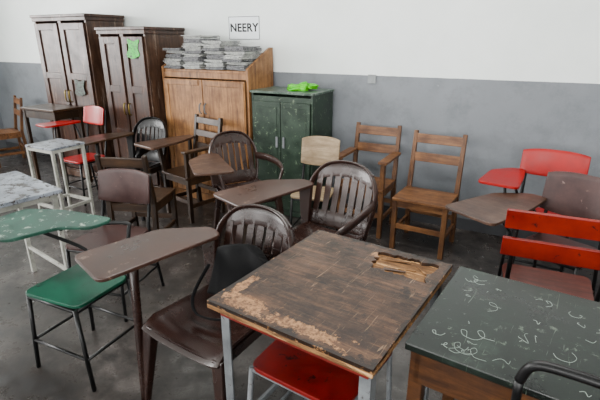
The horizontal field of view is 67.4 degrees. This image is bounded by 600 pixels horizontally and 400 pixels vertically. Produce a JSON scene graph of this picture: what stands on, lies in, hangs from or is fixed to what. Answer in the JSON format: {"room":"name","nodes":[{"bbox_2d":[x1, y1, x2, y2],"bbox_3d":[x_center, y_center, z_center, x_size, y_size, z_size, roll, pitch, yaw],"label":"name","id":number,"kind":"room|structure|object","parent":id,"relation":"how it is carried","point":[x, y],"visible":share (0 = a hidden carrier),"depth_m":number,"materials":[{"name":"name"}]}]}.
{"room":"classroom","nodes":[
{"label":"classroom","id":0,"kind":"room"},
{"bbox_2d":[0,113,6,148],"bbox_3d":[-6.335,-1.229,3.601,0.160,3.100,7.170,10,22,26],"label":"wall","id":1,"kind":"structure","parent":0,"point":[3,144],"depth_m":6.96,"materials":[{"name":"grey paint"}]},
{"bbox_2d":[0,0,599,224],"bbox_3d":[0.091,-1.475,4.292,10.820,3.100,0.160,10,22,26],"label":"wall","id":2,"kind":"structure","parent":0,"point":[512,77],"depth_m":3.85,"materials":[{"name":"grey paint"}]},
{"bbox_2d":[228,16,259,39],"bbox_3d":[-0.557,-1.710,4.474,0.370,0.220,0.006,10,22,26],"label":"sign","id":3,"kind":"object","parent":2,"relation":"attached to","point":[240,27],"visible":1,"depth_m":4.47,"materials":[{"name":"paper"}]},
{"bbox_2d":[6,142,598,247],"bbox_3d":[0.051,-0.037,4.724,10.500,0.100,0.012,10,22,26],"label":"baseboard","id":4,"kind":"structure","parent":2,"relation":"attached to","point":[461,223],"depth_m":4.00,"materials":[{"name":"grey paint"}]},
{"bbox_2d":[368,74,375,82],"bbox_3d":[0.642,-1.080,4.017,0.075,0.075,0.015,10,22,26],"label":"wall socket","id":5,"kind":"object","parent":2,"relation":"attached to","point":[371,78],"visible":1,"depth_m":4.01,"materials":[{"name":"plastic"}]},
{"bbox_2d":[0,149,599,399],"bbox_3d":[-1.629,1.117,1.780,10.900,0.100,7.570,10,22,26],"label":"floor","id":6,"kind":"structure","parent":0,"point":[60,376],"depth_m":2.72,"materials":[{"name":"concrete"}]},
{"bbox_2d":[0,95,27,167],"bbox_3d":[-3.969,-0.935,6.083,0.460,0.883,0.400,-17,26,-39],"label":"wooden chair","id":7,"kind":"object","parent":6,"relation":"on","point":[9,133],"visible":0.93,"depth_m":6.06,"materials":[{"name":"brown wood"}]},
{"bbox_2d":[0,171,66,271],"bbox_3d":[-1.887,0.301,2.807,0.660,0.750,0.620,15,24,35],"label":"table","id":8,"kind":"object","parent":6,"relation":"on","point":[18,190],"visible":0.73,"depth_m":2.75,"materials":[{"name":"white metal"}]},
{"bbox_2d":[20,103,92,188],"bbox_3d":[-2.789,-0.626,5.198,0.580,0.892,0.360,10,22,26],"label":"school desk","id":9,"kind":"object","parent":6,"relation":"on","point":[52,112],"visible":0.78,"depth_m":5.04,"materials":[{"name":"brown wood"}]},
{"bbox_2d":[25,138,95,230],"bbox_3d":[-2.148,-0.146,4.070,0.360,0.744,0.320,10,22,26],"label":"school desk","id":10,"kind":"object","parent":6,"relation":"on","point":[58,145],"visible":0.7,"depth_m":3.98,"materials":[{"name":"white metal"}]},
{"bbox_2d":[0,209,133,391],"bbox_3d":[-1.230,0.468,2.384,0.741,0.721,0.474,9,21,23],"label":"chair","id":11,"kind":"object","parent":6,"relation":"on","point":[72,290],"visible":0.84,"depth_m":2.25,"materials":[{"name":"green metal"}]},
{"bbox_2d":[35,106,106,205],"bbox_3d":[-2.346,-0.488,4.726,0.589,0.952,0.467,11,23,29],"label":"chair","id":12,"kind":"object","parent":6,"relation":"on","point":[95,115],"visible":0.84,"depth_m":4.68,"materials":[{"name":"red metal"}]},
{"bbox_2d":[29,13,124,179],"bbox_3d":[-2.523,-1.203,5.377,0.920,1.860,0.557,10,22,26],"label":"wardrobe","id":13,"kind":"object","parent":6,"relation":"on","point":[68,44],"visible":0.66,"depth_m":5.02,"materials":[{"name":"brown wood"}]},
{"bbox_2d":[65,168,164,321],"bbox_3d":[-1.175,0.259,2.822,0.392,0.822,0.462,5,20,13],"label":"chair","id":14,"kind":"object","parent":6,"relation":"on","point":[123,185],"visible":0.74,"depth_m":2.88,"materials":[{"name":"brown plastic"},{"name":"black steel"}]},
{"bbox_2d":[74,117,170,220],"bbox_3d":[-1.696,-0.332,4.402,0.730,0.878,0.722,7,21,19],"label":"chair","id":15,"kind":"object","parent":6,"relation":"on","point":[157,125],"visible":0.59,"depth_m":4.49,"materials":[{"name":"black wood"}]},
{"bbox_2d":[94,154,178,230],"bbox_3d":[-1.261,-0.007,3.566,0.400,0.823,0.459,3,20,8],"label":"wooden chair","id":16,"kind":"object","parent":6,"relation":"on","point":[160,196],"visible":0.48,"depth_m":3.43,"materials":[{"name":"brown wood"}]},
{"bbox_2d":[94,26,184,187],"bbox_3d":[-1.659,-0.968,4.925,0.700,1.720,0.597,10,22,26],"label":"wardrobe","id":17,"kind":"object","parent":6,"relation":"on","point":[133,58],"visible":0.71,"depth_m":4.58,"materials":[{"name":"brown wood"}]},
{"bbox_2d":[134,114,225,223],"bbox_3d":[-1.101,-0.292,4.218,0.517,0.923,0.654,16,25,38],"label":"chair","id":18,"kind":"object","parent":6,"relation":"on","point":[184,175],"visible":0.72,"depth_m":4.18,"materials":[{"name":"brown wood"}]},
{"bbox_2d":[75,204,295,399],"bbox_3d":[-0.489,0.496,2.107,0.819,0.856,0.751,13,23,32],"label":"chair","id":19,"kind":"object","parent":6,"relation":"on","point":[175,326],"visible":0.56,"depth_m":2.01,"materials":[{"name":"brown plastic"}]},
{"bbox_2d":[191,244,267,320],"bbox_3d":[-0.302,0.361,2.002,0.350,0.289,0.277,13,23,32],"label":"bag","id":20,"kind":"object","parent":19,"relation":"on","point":[232,262],"visible":0.54,"depth_m":2.03,"materials":[{"name":"black fabric"}]},
{"bbox_2d":[161,47,273,203],"bbox_3d":[-0.836,-0.758,4.618,1.040,1.530,0.494,10,22,26],"label":"cabinet","id":21,"kind":"object","parent":6,"relation":"on","point":[212,94],"visible":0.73,"depth_m":4.34,"materials":[{"name":"brown wood"}]},
{"bbox_2d":[164,66,184,68],"bbox_3d":[-1.188,-1.350,4.550,0.216,0.026,0.324,10,22,25],"label":"bundle","id":22,"kind":"object","parent":21,"relation":"on","point":[171,67],"visible":0.49,"depth_m":4.41,"materials":[{"name":"white paper"}]},
{"bbox_2d":[164,61,189,65],"bbox_3d":[-1.175,-1.383,4.552,0.223,0.037,0.324,11,23,29],"label":"bundle","id":23,"kind":"object","parent":22,"relation":"on","point":[167,63],"visible":0.5,"depth_m":4.43,"materials":[{"name":"white paper"}]},
{"bbox_2d":[163,58,188,61],"bbox_3d":[-1.183,-1.414,4.538,0.228,0.031,0.332,11,23,29],"label":"bundle","id":24,"kind":"object","parent":23,"relation":"on","point":[170,59],"visible":0.52,"depth_m":4.42,"materials":[{"name":"white paper"}]},
{"bbox_2d":[165,53,188,58],"bbox_3d":[-1.170,-1.454,4.537,0.219,0.044,0.320,11,22,29],"label":"bundle","id":25,"kind":"object","parent":24,"relation":"on","point":[177,56],"visible":0.46,"depth_m":4.43,"materials":[{"name":"white paper"}]},
{"bbox_2d":[168,51,185,53],"bbox_3d":[-1.156,-1.495,4.541,0.230,0.029,0.328,10,22,26],"label":"bundle","id":26,"kind":"object","parent":25,"relation":"on","point":[175,52],"visible":0.33,"depth_m":4.41,"materials":[{"name":"white paper"}]},
{"bbox_2d":[163,48,184,50],"bbox_3d":[-1.184,-1.504,4.486,0.216,0.026,0.324,9,22,24],"label":"bundle","id":27,"kind":"object","parent":26,"relation":"on","point":[169,49],"visible":0.62,"depth_m":4.35,"materials":[{"name":"white paper"}]},
{"bbox_2d":[183,65,206,68],"bbox_3d":[-0.965,-1.317,4.441,0.223,0.037,0.324,11,22,27],"label":"bundle","id":28,"kind":"object","parent":21,"relation":"on","point":[185,66],"visible":0.6,"depth_m":4.33,"materials":[{"name":"white paper"}]},
{"bbox_2d":[183,62,210,64],"bbox_3d":[-0.957,-1.353,4.442,0.228,0.031,0.332,10,22,25],"label":"bundle","id":29,"kind":"object","parent":28,"relation":"on","point":[186,63],"visible":0.57,"depth_m":4.32,"materials":[{"name":"white paper"}]},
{"bbox_2d":[182,57,210,61],"bbox_3d":[-0.968,-1.379,4.400,0.219,0.044,0.320,11,23,29],"label":"bundle","id":30,"kind":"object","parent":29,"relation":"on","point":[191,59],"visible":0.65,"depth_m":4.29,"materials":[{"name":"white paper"}]},
{"bbox_2d":[183,54,206,56],"bbox_3d":[-0.960,-1.422,4.410,0.230,0.029,0.328,11,22,27],"label":"bundle","id":31,"kind":"object","parent":30,"relation":"on","point":[190,55],"visible":0.62,"depth_m":4.28,"materials":[{"name":"white paper"}]},
{"bbox_2d":[183,51,206,53],"bbox_3d":[-0.957,-1.447,4.399,0.216,0.026,0.324,9,22,24],"label":"bundle","id":32,"kind":"object","parent":31,"relation":"on","point":[188,52],"visible":0.54,"depth_m":4.27,"materials":[{"name":"white paper"}]},
{"bbox_2d":[183,47,205,50],"bbox_3d":[-0.953,-1.481,4.405,0.223,0.037,0.324,10,22,26],"label":"bundle","id":33,"kind":"object","parent":32,"relation":"on","point":[186,48],"visible":0.47,"depth_m":4.29,"materials":[{"name":"white paper"}]},
{"bbox_2d":[182,43,204,46],"bbox_3d":[-0.959,-1.505,4.369,0.228,0.031,0.332,9,21,23],"label":"bundle","id":34,"kind":"object","parent":33,"relation":"on","point":[192,44],"visible":0.61,"depth_m":4.25,"materials":[{"name":"white paper"}]},
{"bbox_2d":[183,38,220,42],"bbox_3d":[-0.951,-1.548,4.376,0.219,0.044,0.320,11,22,28],"label":"bundle","id":35,"kind":"object","parent":34,"relation":"on","point":[199,40],"visible":0.79,"depth_m":4.27,"materials":[{"name":"white paper"}]},
{"bbox_2d":[181,35,219,37],"bbox_3d":[-0.960,-1.584,4.368,0.230,0.029,0.328,9,22,25],"label":"bundle","id":36,"kind":"object","parent":35,"relation":"on","point":[186,36],"visible":1,"depth_m":4.27,"materials":[{"name":"white paper"}]},
{"bbox_2d":[205,67,228,69],"bbox_3d":[-0.736,-1.274,4.337,0.216,0.026,0.324,10,22,25],"label":"bundle","id":37,"kind":"object","parent":21,"relation":"on","point":[208,68],"visible":0.51,"depth_m":4.22,"materials":[{"name":"white paper"}]},
{"bbox_2d":[205,63,228,66],"bbox_3d":[-0.736,-1.306,4.337,0.223,0.037,0.324,9,22,24],"label":"bundle","id":38,"kind":"object","parent":37,"relation":"on","point":[207,64],"visible":0.61,"depth_m":4.21,"materials":[{"name":"white paper"}]},
{"bbox_2d":[204,59,226,62],"bbox_3d":[-0.732,-1.343,4.338,0.228,0.031,0.332,11,23,29],"label":"bundle","id":39,"kind":"object","parent":38,"relation":"on","point":[207,60],"visible":0.37,"depth_m":4.21,"materials":[{"name":"white paper"}]},
{"bbox_2d":[206,54,227,59],"bbox_3d":[-0.725,-1.379,4.325,0.219,0.044,0.320,9,22,24],"label":"bundle","id":40,"kind":"object","parent":39,"relation":"on","point":[213,56],"visible":0.45,"depth_m":4.21,"materials":[{"name":"white paper"}]},
{"bbox_2d":[204,51,227,53],"bbox_3d":[-0.729,-1.413,4.310,0.230,0.029,0.328,12,23,29],"label":"bundle","id":41,"kind":"object","parent":40,"relation":"on","point":[207,52],"visible":0.53,"depth_m":4.20,"materials":[{"name":"white paper"}]},
{"bbox_2d":[201,48,230,50],"bbox_3d":[-0.749,-1.429,4.275,0.216,0.026,0.324,11,23,29],"label":"bundle","id":42,"kind":"object","parent":41,"relation":"on","point":[206,49],"visible":0.78,"depth_m":4.19,"materials":[{"name":"white paper"}]},
{"bbox_2d":[202,44,239,47],"bbox_3d":[-0.746,-1.461,4.274,0.223,0.037,0.324,10,22,27],"label":"bundle","id":43,"kind":"object","parent":42,"relation":"on","point":[204,45],"visible":0.8,"depth_m":4.17,"materials":[{"name":"white paper"}]},
{"bbox_2d":[202,41,240,43],"bbox_3d":[-0.742,-1.498,4.274,0.228,0.031,0.332,10,22,26],"label":"bundle","id":44,"kind":"object","parent":43,"relation":"on","point":[205,42],"visible":1,"depth_m":4.16,"materials":[{"name":"white paper"}]},
{"bbox_2d":[226,65,249,70],"bbox_3d":[-0.520,-1.252,4.245,0.219,0.044,0.320,11,22,28],"label":"bundle","id":45,"kind":"object","parent":21,"relation":"on","point":[231,67],"visible":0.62,"depth_m":4.13,"materials":[{"name":"white paper"}]},
{"bbox_2d":[226,62,252,64],"bbox_3d":[-0.516,-1.292,4.248,0.230,0.029,0.328,9,21,23],"label":"bundle","id":46,"kind":"object","parent":45,"relation":"on","point":[229,63],"visible":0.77,"depth_m":4.13,"materials":[{"name":"white paper"}]},
{"bbox_2d":[223,59,255,61],"bbox_3d":[-0.543,-1.306,4.207,0.216,0.026,0.324,11,22,28],"label":"bundle","id":47,"kind":"object","parent":46,"relation":"on","point":[224,60],"visible":0.82,"depth_m":4.11,"materials":[{"name":"white paper"}]},
{"bbox_2d":[223,55,259,59],"bbox_3d":[-0.538,-1.334,4.194,0.223,0.037,0.324,12,23,29],"label":"bundle","id":48,"kind":"object","parent":47,"relation":"on","point":[235,57],"visible":0.94,"depth_m":4.10,"materials":[{"name":"white paper"}]},
{"bbox_2d":[224,51,261,54],"bbox_3d":[-0.528,-1.374,4.206,0.228,0.031,0.332,9,21,23],"label":"bundle","id":49,"kind":"object","parent":48,"relation":"on","point":[228,52],"visible":0.94,"depth_m":4.10,"materials":[{"name":"white paper"}]},
{"bbox_2d":[224,46,261,51],"bbox_3d":[-0.529,-1.406,4.179,0.219,0.044,0.320,10,22,25],"label":"bundle","id":50,"kind":"object","parent":49,"relation":"on","point":[233,48],"visible":1,"depth_m":4.09,"materials":[{"name":"white paper"}]},
{"bbox_2d":[189,130,283,243],"bbox_3d":[-0.545,-0.061,3.639,0.762,0.878,0.722,-11,22,-28],"label":"chair","id":51,"kind":"object","parent":6,"relation":"on","point":[213,165],"visible":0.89,"depth_m":3.79,"materials":[{"name":"brown wood"}]},
{"bbox_2d":[250,86,333,217],"bbox_3d":[-0.076,-0.460,4.321,0.650,1.168,0.461,10,22,26],"label":"base cabinet","id":52,"kind":"object","parent":6,"relation":"on","point":[281,117],"visible":0.62,"depth_m":4.08,"materials":[{"name":"green metal"}]},
{"bbox_2d":[287,81,318,90],"bbox_3d":[0.024,-1.032,4.070,0.289,0.079,0.256,-1,20,-2],"label":"plastic bag","id":53,"kind":"object","parent":52,"relation":"on","point":[303,86],"visible":1,"depth_m":4.01,"materials":[{"name":"green plastic"}]},
{"bbox_2d":[213,160,377,259],"bbox_3d":[-0.001,0.230,2.824,0.873,0.878,0.751,14,24,34],"label":"chair","id":54,"kind":"object","parent":6,"relation":"on","point":[259,192],"visible":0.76,"depth_m":2.86,"materials":[{"name":"brown plastic"}]},
{"bbox_2d":[289,136,339,230],"bbox_3d":[0.119,-0.054,3.640,0.332,0.862,0.402,6,21,17],"label":"chair","id":55,"kind":"object","parent":6,"relation":"on","point":[316,150],"visible":0.63,"depth_m":3.68,"materials":[{"name":"brown wood"}]},
{"bbox_2d":[247,340,392,399],"bbox_3d":[0.078,0.811,1.748,0.432,0.501,0.462,13,23,32],"label":"chair","id":56,"kind":"object","parent":6,"relation":"on","point":[310,377],"visible":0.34,"depth_m":1.59,"materials":[{"name":"red plastic"},{"name":"grey steel"}]},
{"bbox_2d":[207,230,451,399],"bbox_3d":[0.144,0.656,1.808,0.630,0.750,0.740,13,23,32],"label":"school desk","id":57,"kind":"object","parent":6,"relation":"on","point":[347,303],"visible":0.83,"depth_m":1.58,"materials":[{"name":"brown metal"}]},
{"bbox_2d":[335,122,401,238],"bbox_3d":[0.592,-0.184,3.943,0.475,0.903,0.484,10,22,26],"label":"wooden armchair","id":58,"kind":"object","parent":6,"relation":"on","point":[384,185],"visible":0.61,"depth_m":3.94,"materials":[{"name":"brown wood"}]},
{"bbox_2d":[389,130,467,259],"bbox_3d":[1.019,-0.059,3.593,0.430,0.903,0.460,11,23,29],"label":"wooden chair","id":59,"kind":"object","parent":6,"relation":"on","point":[429,202],"visible":0.96,"depth_m":3.58,"materials":[{"name":"brown wood"}]},
{"bbox_2d":[405,266,599,399],"bbox_3d":[0.896,0.789,1.449,1.000,0.741,0.590,13,23,32],"label":"school desk","id":60,"kind":"object","parent":6,"relation":"on","point":[472,343],"visible":0.91,"depth_m":1.38,"materials":[{"name":"green paint"}]},
{"bbox_2d":[445,171,599,295],"bbox_3d":[1.328,0.289,2.692,0.725,0.852,0.705,-15,24,-35],"label":"chair","id":61,"kind":"object","parent":6,"relation":"on","point":[573,194],"visible":0.72,"depth_m":2.71,"materials":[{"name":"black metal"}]},
{"bbox_2d":[478,149,590,276],"bbox_3d":[1.578,0.120,3.138,0.608,0.872,0.567,12,23,31],"label":"chair","id":62,"kind":"object","parent":6,"relation":"on","point":[540,162],"visible":0.54,"depth_m":3.15,"materials":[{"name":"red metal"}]},
{"bbox_2d":[500,208,599,301],"bbox_3d":[1.226,0.430,2.235,0.480,0.894,0.417,8,21,23],"label":"chair","id":63,"kind":"object","parent":6,"relation":"on","point":[516,219],"visible":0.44,"depth_m":2.01,"materials":[{"name":"red wood"}]},
{"bbox_2d":[511,360,599,399],"bbox_3d":[0.734,0.761,1.257,0.332,0.925,0.394,13,23,32],"label":"chair","id":64,"kind":"object","parent":6,"relation":"on","point":[527,369],"visible":1,"depth_m":1.00,"materials":[{"name":"black metal"}]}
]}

